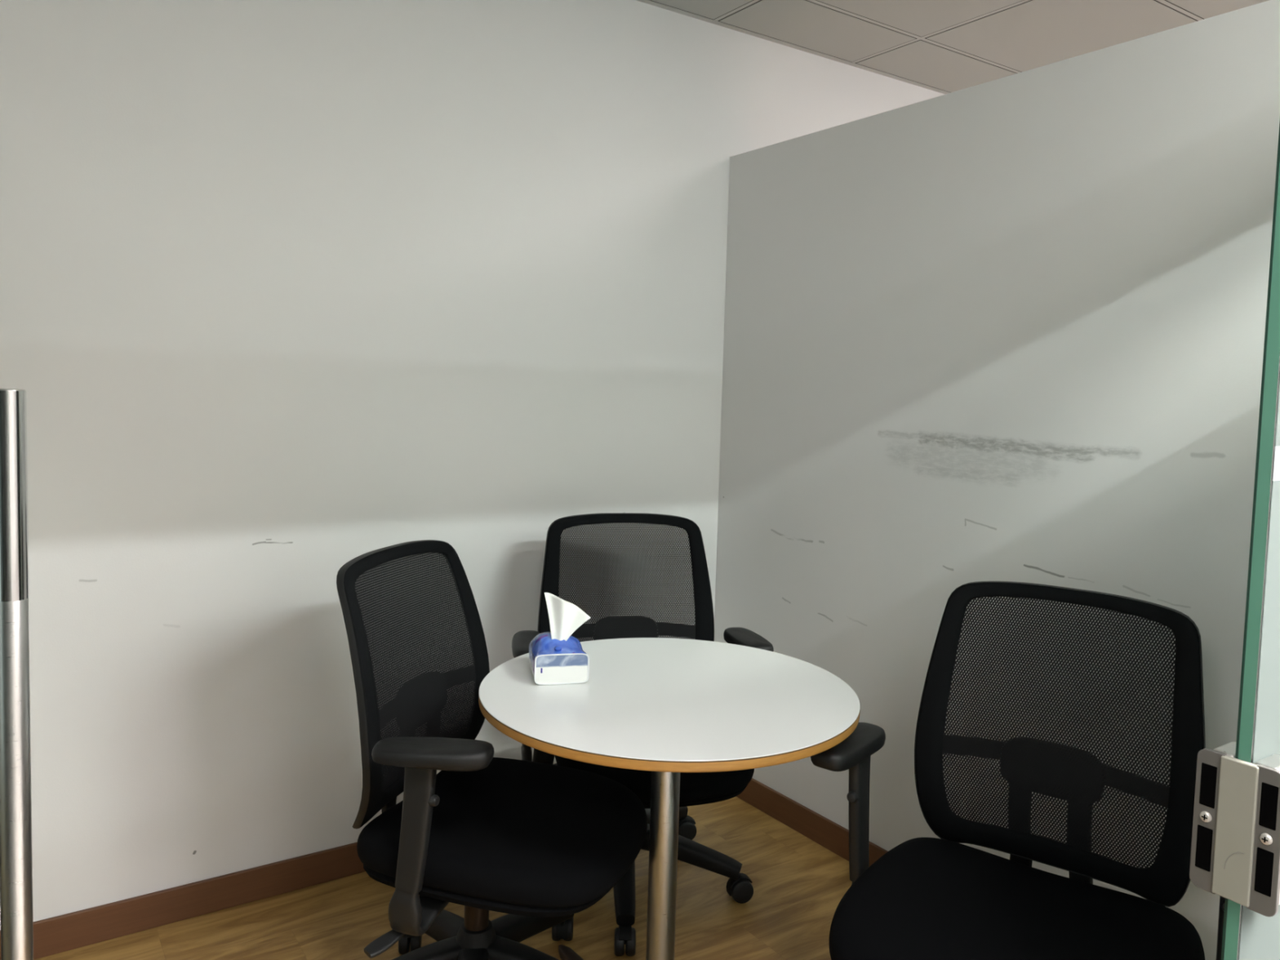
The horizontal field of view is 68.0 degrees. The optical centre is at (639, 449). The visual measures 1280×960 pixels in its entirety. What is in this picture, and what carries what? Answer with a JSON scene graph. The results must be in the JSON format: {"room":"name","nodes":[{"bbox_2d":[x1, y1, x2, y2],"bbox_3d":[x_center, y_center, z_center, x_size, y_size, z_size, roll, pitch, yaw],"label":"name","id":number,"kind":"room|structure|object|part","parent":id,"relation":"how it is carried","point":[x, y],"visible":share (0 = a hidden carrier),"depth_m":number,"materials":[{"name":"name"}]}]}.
{"room":"office","nodes":[
{"label":"office","id":0,"kind":"room"},
{"bbox_2d":[33,795,852,959],"bbox_3d":[-0.030,1.272,1.897,12.000,0.100,2.240,-1,4,-34],"label":"floor","id":1,"kind":"structure","parent":0,"point":[799,884],"depth_m":2.39,"materials":[{"name":"brown wood"}]},
{"bbox_2d":[336,539,647,959],"bbox_3d":[-0.310,0.713,1.978,0.638,0.985,0.715,3,4,19],"label":"office chair","id":2,"kind":"object","parent":1,"relation":"on","point":[539,842],"visible":0.96,"depth_m":1.89,"materials":[{"name":"black fabric"}]},
{"bbox_3d":[-0.400,0.882,1.813,0.032,0.047,0.290,4,5,37],"label":"height lever","id":3,"kind":"part","parent":2,"relation":"part of","materials":[{"name":"grey plastic"}]},
{"bbox_3d":[-0.489,0.474,2.032,0.125,0.527,0.491,3,4,19],"label":"frame","id":4,"kind":"part","parent":2,"relation":"part of","materials":[{"name":"grey plastic"}]},
{"bbox_3d":[-0.482,0.452,2.028,0.094,0.433,0.389,3,4,19],"label":"backrest","id":5,"kind":"part","parent":2,"relation":"part of","materials":[{"name":"black fabric"}]},
{"bbox_3d":[-0.401,0.672,1.700,0.077,0.247,0.026,3,4,19],"label":"arm post","id":6,"kind":"part","parent":2,"relation":"part of","materials":[{"name":"grey plastic"}]},
{"bbox_3d":[-0.511,1.087,1.955,0.312,0.108,0.068,0,4,-21],"label":"leg","id":7,"kind":"part","parent":2,"relation":"part of","materials":[{"name":"black plastic"}]},
{"bbox_3d":[-0.459,1.076,2.152,0.068,0.108,0.312,-1,5,-39],"label":"leg","id":8,"kind":"part","parent":2,"relation":"part of","materials":[{"name":"black plastic"}]},
{"bbox_3d":[-0.339,1.099,1.845,0.068,0.108,0.312,1,4,-3],"label":"leg","id":9,"kind":"part","parent":2,"relation":"part of","materials":[{"name":"black plastic"}]},
{"bbox_3d":[-0.255,0.770,1.944,0.510,0.084,0.494,3,4,19],"label":"seat","id":10,"kind":"part","parent":2,"relation":"part of","materials":[{"name":"black fabric"}]},
{"bbox_3d":[-0.181,1.095,1.975,0.312,0.108,0.068,3,4,15],"label":"leg","id":11,"kind":"part","parent":2,"relation":"part of","materials":[{"name":"black plastic"}]},
{"bbox_3d":[-0.256,1.081,2.164,0.068,0.108,0.312,4,4,32],"label":"leg","id":12,"kind":"part","parent":2,"relation":"part of","materials":[{"name":"black plastic"}]},
{"bbox_3d":[-0.217,0.642,2.245,0.077,0.247,0.026,3,4,19],"label":"arm post","id":13,"kind":"part","parent":2,"relation":"part of","materials":[{"name":"grey plastic"}]},
{"bbox_2d":[511,512,773,955],"bbox_3d":[-0.024,0.687,2.494,0.665,0.985,0.710,1,4,-11],"label":"office chair","id":14,"kind":"object","parent":1,"relation":"on","point":[695,788],"visible":0.3,"depth_m":2.60,"materials":[{"name":"black fabric"}]},
{"bbox_3d":[-0.041,1.072,2.399,0.068,0.108,0.312,1,4,-3],"label":"leg","id":15,"kind":"part","parent":14,"relation":"part of","materials":[{"name":"black plastic"}]},
{"bbox_3d":[-0.043,0.447,2.639,0.491,0.527,0.125,1,4,-11],"label":"frame","id":16,"kind":"part","parent":14,"relation":"part of","materials":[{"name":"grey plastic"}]},
{"bbox_3d":[-0.041,0.425,2.631,0.389,0.433,0.094,1,4,-11],"label":"backrest","id":17,"kind":"part","parent":14,"relation":"part of","materials":[{"name":"black fabric"}]},
{"bbox_3d":[0.025,0.749,2.404,0.494,0.084,0.510,1,4,-11],"label":"seat","id":18,"kind":"part","parent":14,"relation":"part of","materials":[{"name":"black fabric"}]},
{"bbox_3d":[0.044,1.054,2.718,0.068,0.108,0.312,4,4,33],"label":"leg","id":19,"kind":"part","parent":14,"relation":"part of","materials":[{"name":"black plastic"}]},
{"bbox_3d":[0.117,1.068,2.528,0.312,0.108,0.068,3,4,15],"label":"leg","id":20,"kind":"part","parent":14,"relation":"part of","materials":[{"name":"black plastic"}]},
{"bbox_2d":[478,637,860,959],"bbox_3d":[0.045,0.845,1.890,0.737,0.756,0.737,2,4,11],"label":"round table","id":21,"kind":"object","parent":1,"relation":"on","point":[667,708],"visible":0.91,"depth_m":1.79,"materials":[{"name":"white laminate"}]},
{"bbox_2d":[528,592,591,684],"bbox_3d":[-0.160,0.374,1.922,0.119,0.169,0.132,1,4,-13],"label":"pack","id":22,"kind":"object","parent":21,"relation":"on","point":[556,656],"visible":1,"depth_m":1.89,"materials":[{"name":"white"}]},
{"bbox_2d":[810,581,1225,959],"bbox_3d":[0.654,0.762,1.632,0.692,0.985,0.673,4,5,36],"label":"office chair","id":23,"kind":"object","parent":1,"relation":"on","point":[944,898],"visible":0.96,"depth_m":1.69,"materials":[{"name":"black fabric"}]},
{"bbox_3d":[0.411,0.690,1.781,0.026,0.247,0.077,4,5,36],"label":"arm post","id":24,"kind":"part","parent":23,"relation":"part of","materials":[{"name":"grey plastic"}]},
{"bbox_3d":[0.610,0.819,1.563,0.546,0.084,0.510,4,5,36],"label":"seat","id":25,"kind":"part","parent":23,"relation":"part of","materials":[{"name":"black fabric"}]},
{"bbox_3d":[0.769,0.504,1.752,0.389,0.433,0.094,4,5,36],"label":"backrest","id":26,"kind":"part","parent":23,"relation":"part of","materials":[{"name":"black fabric"}]},
{"bbox_3d":[0.772,0.527,1.759,0.491,0.527,0.125,4,5,36],"label":"frame","id":27,"kind":"part","parent":23,"relation":"part of","materials":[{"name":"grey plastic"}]},
{"bbox_3d":[0.892,0.726,1.437,0.026,0.247,0.077,4,5,36],"label":"arm post","id":28,"kind":"part","parent":23,"relation":"part of","materials":[{"name":"grey plastic"}]},
{"bbox_2d":[0,0,944,929],"bbox_3d":[-0.588,-0.110,2.688,12.000,2.524,0.120,-1,4,-34],"label":"wall","id":29,"kind":"structure","parent":0,"point":[291,292],"depth_m":2.44,"materials":[{"name":"white paint"}]},
{"bbox_2d":[0,841,365,959],"bbox_3d":[-2.654,1.144,1.309,7.000,0.085,0.012,-1,4,-34],"label":"baseboard","id":30,"kind":"structure","parent":29,"relation":"attached to","point":[90,926],"depth_m":2.34,"materials":[{"name":"brown wood"}]},
{"bbox_2d":[635,0,1270,94],"bbox_3d":[1.398,-1.177,-0.294,12.032,0.101,7.120,-1,4,-34],"label":"ceiling","id":31,"kind":"structure","parent":0,"point":[1033,34],"depth_m":3.05,"materials":[{"name":"tile"}]},
{"bbox_2d":[714,0,1279,959],"bbox_3d":[1.074,0.178,2.132,0.120,2.114,2.700,-1,4,-34],"label":"wall","id":32,"kind":"structure","parent":0,"point":[1012,327],"depth_m":2.31,"materials":[{"name":"white paint"}]},
{"bbox_2d":[736,777,888,866],"bbox_3d":[0.823,1.170,2.409,0.012,0.085,2.073,-1,4,-34],"label":"baseboard","id":33,"kind":"structure","parent":32,"relation":"attached to","point":[828,833],"depth_m":2.88,"materials":[{"name":"brown wood"}]},
{"bbox_3d":[-1.430,-0.649,-0.541,6.997,0.142,0.070,-1,4,-34],"label":"trim","id":34,"kind":"structure","parent":0,"visible":0},
{"bbox_2d":[0,388,33,959],"bbox_3d":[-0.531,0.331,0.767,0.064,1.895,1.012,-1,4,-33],"label":"door handle","id":35,"kind":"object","parent":34,"relation":"attached to","point":[15,803],"depth_m":1.09,"materials":[{"name":"silver metal"}]},
{"bbox_2d":[1189,122,1279,959],"bbox_3d":[1.000,0.331,1.193,1.057,1.884,0.077,-1,4,-34],"label":"glass panel","id":36,"kind":"object","parent":34,"relation":"attached to","point":[1248,934],"depth_m":0.89,"materials":[{"name":"green"}]},
{"bbox_3d":[0.584,0.362,0.913,0.054,0.138,0.077,-1,4,-34],"label":"strike bracket","id":37,"kind":"part","parent":36,"relation":"part of","materials":[{"name":"silver metal"}]}
]}

